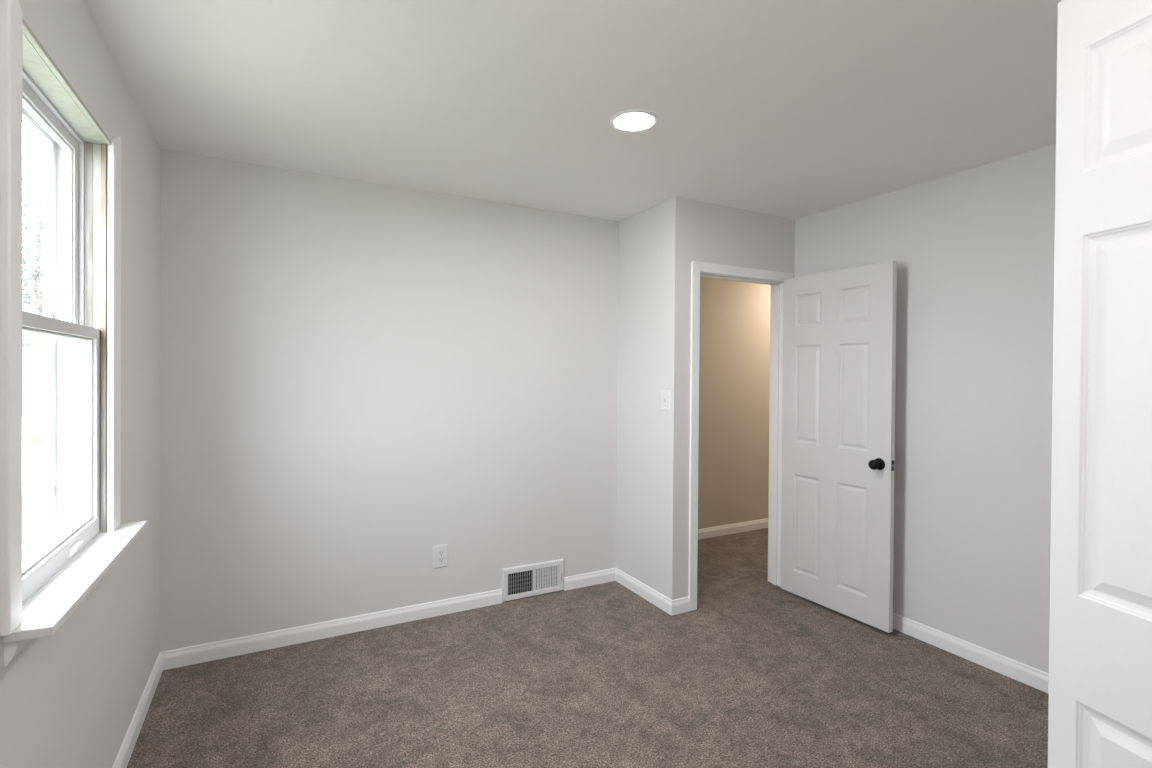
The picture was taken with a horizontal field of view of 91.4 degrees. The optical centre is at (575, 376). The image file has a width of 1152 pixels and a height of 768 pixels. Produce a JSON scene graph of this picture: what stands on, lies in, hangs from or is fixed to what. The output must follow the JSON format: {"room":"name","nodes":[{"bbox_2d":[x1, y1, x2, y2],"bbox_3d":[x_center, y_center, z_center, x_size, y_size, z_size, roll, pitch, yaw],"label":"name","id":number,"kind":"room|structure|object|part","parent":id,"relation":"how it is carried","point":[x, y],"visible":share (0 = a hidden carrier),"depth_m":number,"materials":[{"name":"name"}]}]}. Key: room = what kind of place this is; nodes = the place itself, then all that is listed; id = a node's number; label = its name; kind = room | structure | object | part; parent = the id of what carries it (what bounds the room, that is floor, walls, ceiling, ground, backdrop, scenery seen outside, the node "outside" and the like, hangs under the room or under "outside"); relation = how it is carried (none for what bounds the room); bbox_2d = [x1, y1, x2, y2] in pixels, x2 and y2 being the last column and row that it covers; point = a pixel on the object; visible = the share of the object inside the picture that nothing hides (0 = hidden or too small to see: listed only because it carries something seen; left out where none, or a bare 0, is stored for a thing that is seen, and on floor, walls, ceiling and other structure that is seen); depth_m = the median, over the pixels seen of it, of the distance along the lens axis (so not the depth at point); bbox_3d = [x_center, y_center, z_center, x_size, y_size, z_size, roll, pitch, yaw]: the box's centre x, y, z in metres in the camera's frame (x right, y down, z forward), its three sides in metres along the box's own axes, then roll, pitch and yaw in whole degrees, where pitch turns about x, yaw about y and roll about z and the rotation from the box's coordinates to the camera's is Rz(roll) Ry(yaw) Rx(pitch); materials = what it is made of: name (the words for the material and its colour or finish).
{"room":"empty bedroom","nodes":[
{"label":"empty bedroom","id":0,"kind":"room"},
{"bbox_2d":[0,0,160,767],"bbox_3d":[-1.078,0.176,0.848,0.150,2.440,4.208,0,0,-28],"label":"wall","id":1,"kind":"structure","parent":0,"point":[70,698],"depth_m":1.89,"materials":[{"name":"paint"}]},
{"bbox_2d":[0,0,146,667],"bbox_3d":[-1.366,-0.111,1.481,0.235,1.374,0.922,0,0,-28],"label":"window","id":2,"kind":"structure","parent":1,"relation":"in","point":[83,534],"depth_m":1.70,"materials":[{"name":"paint"}]},
{"bbox_3d":[-1.127,-0.143,1.121,0.018,1.302,0.063,0,0,-28],"label":"casing","id":3,"kind":"part","parent":2,"relation":"part of","materials":[{"name":"white paint"}]},
{"bbox_3d":[-1.442,-0.118,1.405,0.022,1.231,0.742,0,0,-28],"label":"storm frame","id":4,"kind":"part","parent":2,"relation":"part of","materials":[{"name":"silver metal"}]},
{"bbox_3d":[-1.396,-0.420,1.426,0.032,0.621,0.738,0,0,-28],"label":"sash","id":5,"kind":"part","parent":2,"relation":"part of","materials":[{"name":"white paint"}]},
{"bbox_3d":[-1.401,0.515,1.434,0.131,0.022,0.744,0,0,-28],"label":"sill","id":6,"kind":"part","parent":2,"relation":"part of","materials":[{"name":"paint"}]},
{"bbox_3d":[-1.357,0.175,1.454,0.038,0.645,0.738,0,0,-28],"label":"sash","id":7,"kind":"part","parent":2,"relation":"part of","materials":[{"name":"white paint"}]},
{"bbox_3d":[-1.390,-0.109,1.433,0.148,1.272,0.784,0,0,-28],"label":"frame","id":8,"kind":"part","parent":2,"relation":"part of","materials":[{"name":"paint"}]},
{"bbox_3d":[-1.512,-0.151,1.840,0.018,1.302,0.097,0,0,-28],"label":"casing","id":9,"kind":"part","parent":2,"relation":"part of","materials":[{"name":"white paint"}]},
{"bbox_2d":[112,652,162,767],"bbox_3d":[-1.186,1.352,1.217,0.014,0.083,3.238,0,0,-28],"label":"baseboard","id":10,"kind":"structure","parent":1,"relation":"attached to","point":[123,757],"depth_m":2.19,"materials":[{"name":"white paint"}]},
{"bbox_2d":[160,149,618,651],"bbox_3d":[-0.861,0.161,3.281,2.527,2.440,0.120,0,0,-28],"label":"wall","id":11,"kind":"structure","parent":0,"point":[358,378],"depth_m":3.06,"materials":[{"name":"paint"}]},
{"bbox_2d":[161,589,501,669],"bbox_3d":[-1.202,1.339,3.035,1.700,0.083,0.014,0,0,-28],"label":"baseboard","id":12,"kind":"structure","parent":11,"relation":"attached to","point":[196,654],"depth_m":2.96,"materials":[{"name":"white paint"}]},
{"bbox_2d":[433,544,447,568],"bbox_3d":[-0.785,1.042,3.258,0.086,0.132,0.009,0,0,-28],"label":"power outlet","id":13,"kind":"object","parent":11,"relation":"attached to","point":[440,552],"visible":1,"depth_m":3.26,"materials":[{"name":"white plastic"}]},
{"bbox_2d":[502,559,563,601],"bbox_3d":[-0.264,1.280,3.533,0.421,0.203,0.020,0,0,-28],"label":"air vent","id":14,"kind":"object","parent":11,"relation":"in","point":[518,582],"visible":1,"depth_m":3.53,"materials":[{"name":"white metal"}]},
{"bbox_2d":[564,568,615,590],"bbox_3d":[0.100,1.344,3.731,0.401,0.083,0.014,0,0,-28],"label":"baseboard","id":15,"kind":"structure","parent":11,"relation":"attached to","point":[608,575],"depth_m":3.72,"materials":[{"name":"white paint"}]},
{"bbox_2d":[84,0,1062,220],"bbox_3d":[1.185,-1.097,2.351,5.550,0.120,4.750,0,0,-28],"label":"ceiling","id":16,"kind":"structure","parent":0,"point":[791,109],"depth_m":2.05,"materials":[{"name":"paint"}]},
{"bbox_2d":[610,109,658,131],"bbox_3d":[0.238,-1.040,2.295,0.200,0.008,0.200,0,0,-28],"label":"recessed light","id":17,"kind":"object","parent":16,"relation":"in","point":[636,120],"visible":1,"depth_m":2.28,"materials":[{"name":"white paint"}]},
{"bbox_2d":[127,528,1048,767],"bbox_3d":[1.166,1.462,2.369,5.550,0.120,4.750,0,0,-28],"label":"floor","id":18,"kind":"structure","parent":0,"point":[762,674],"depth_m":2.47,"materials":[{"name":"brown carpet"}]},
{"bbox_2d":[616,197,691,599],"bbox_3d":[0.453,0.168,3.635,0.123,2.440,0.734,0,0,-28],"label":"wall","id":19,"kind":"structure","parent":0,"point":[655,242],"depth_m":3.44,"materials":[{"name":"paint"}]},
{"bbox_2d":[615,568,671,615],"bbox_3d":[0.415,1.347,3.551,0.014,0.083,0.629,0,0,-28],"label":"baseboard","id":20,"kind":"structure","parent":19,"relation":"attached to","point":[651,595],"depth_m":3.51,"materials":[{"name":"white paint"}]},
{"bbox_2d":[661,390,670,410],"bbox_3d":[0.527,0.142,3.345,0.019,0.122,0.090,0,0,-28],"label":"light switch","id":21,"kind":"object","parent":19,"relation":"attached to","point":[665,394],"visible":1,"depth_m":3.34,"materials":[{"name":"white plastic"}]},
{"bbox_2d":[672,597,689,614],"bbox_3d":[0.612,1.350,3.309,0.134,0.083,0.014,0,0,-28],"label":"baseboard","id":22,"kind":"structure","parent":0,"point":[681,605],"depth_m":3.31,"materials":[{"name":"white paint"}]},
{"bbox_2d":[698,277,770,528],"bbox_3d":[1.303,0.165,4.985,2.650,2.440,0.120,0,0,-28],"label":"wall","id":23,"kind":"structure","parent":0,"point":[734,336],"depth_m":4.96,"materials":[{"name":"beige paint"}]},
{"bbox_2d":[698,518,767,539],"bbox_3d":[1.326,1.344,4.934,2.650,0.083,0.014,0,0,-28],"label":"baseboard","id":24,"kind":"structure","parent":23,"relation":"attached to","point":[716,531],"depth_m":4.96,"materials":[{"name":"white paint"}]},
{"bbox_2d":[688,261,792,610],"bbox_3d":[1.024,0.355,3.586,0.847,2.076,0.138,0,0,-28],"label":"door frame","id":25,"kind":"structure","parent":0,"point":[775,279],"depth_m":3.67,"materials":[{"name":"white paint"}]},
{"bbox_3d":[0.704,0.356,3.346,0.056,2.073,0.016,0,0,-28],"label":"casing","id":26,"kind":"part","parent":25,"relation":"part of","materials":[{"name":"white paint"}]},
{"bbox_3d":[1.060,-0.653,3.525,0.846,0.059,0.016,0,0,-28],"label":"head casing","id":27,"kind":"part","parent":25,"relation":"part of","materials":[{"name":"white paint"}]},
{"bbox_2d":[692,200,794,277],"bbox_3d":[1.036,0.173,3.599,0.872,2.440,0.120,0,0,-28],"label":"wall","id":28,"kind":"structure","parent":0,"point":[724,235],"depth_m":3.52,"materials":[{"name":"paint"}]},
{"bbox_2d":[781,261,896,632],"bbox_3d":[1.529,0.376,3.341,0.171,2.004,0.744,0,0,-30],"label":"door","id":29,"kind":"structure","parent":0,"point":[839,326],"depth_m":3.28,"materials":[{"name":"white paint"}]},
{"bbox_3d":[1.627,0.479,3.058,0.060,0.055,0.055,0,0,-30],"label":"knob","id":30,"kind":"part","parent":29,"relation":"part of","materials":[{"name":"black metal"}]},
{"bbox_2d":[794,144,1055,672],"bbox_3d":[2.115,0.188,2.631,0.120,2.440,2.844,0,0,-28],"label":"wall","id":31,"kind":"structure","parent":0,"point":[973,249],"depth_m":2.79,"materials":[{"name":"paint"}]},
{"bbox_2d":[893,613,1048,693],"bbox_3d":[2.052,1.366,2.599,0.014,0.083,2.624,0,0,-28],"label":"baseboard","id":32,"kind":"structure","parent":31,"relation":"attached to","point":[1033,677],"depth_m":2.76,"materials":[{"name":"white paint"}]},
{"bbox_3d":[1.156,0.195,0.563,3.522,2.440,0.100,0,0,-28],"label":"wall","id":33,"kind":"structure","parent":0,"visible":0},
{"bbox_2d":[1048,0,1151,767],"bbox_3d":[0.955,0.350,0.794,0.299,2.038,0.449,0,0,-28],"label":"door","id":34,"kind":"structure","parent":33,"relation":"in","point":[1100,702],"depth_m":0.90,"materials":[{"name":"white paint"}]},
{"label":"outside","id":35,"kind":"structure","parent":0,"visible":0},
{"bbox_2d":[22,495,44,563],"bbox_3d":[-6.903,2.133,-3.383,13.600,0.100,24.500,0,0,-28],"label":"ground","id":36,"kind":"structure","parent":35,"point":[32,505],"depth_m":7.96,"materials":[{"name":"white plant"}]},
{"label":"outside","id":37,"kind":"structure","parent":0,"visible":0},
{"bbox_2d":[22,416,42,495],"bbox_3d":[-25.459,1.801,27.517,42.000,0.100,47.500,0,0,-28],"label":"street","id":38,"kind":"structure","parent":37,"point":[32,454],"depth_m":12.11,"materials":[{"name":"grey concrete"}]},
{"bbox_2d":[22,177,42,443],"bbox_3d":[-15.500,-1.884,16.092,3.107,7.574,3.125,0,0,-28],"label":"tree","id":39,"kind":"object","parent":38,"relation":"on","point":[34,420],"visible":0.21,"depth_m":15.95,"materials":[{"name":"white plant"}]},
{"bbox_2d":[22,298,42,415],"bbox_3d":[-24.644,-1.030,27.071,10.600,5.580,4.000,0,0,-28],"label":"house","id":40,"kind":"structure","parent":38,"relation":"on","point":[24,358],"depth_m":25.29,"materials":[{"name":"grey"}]}
]}

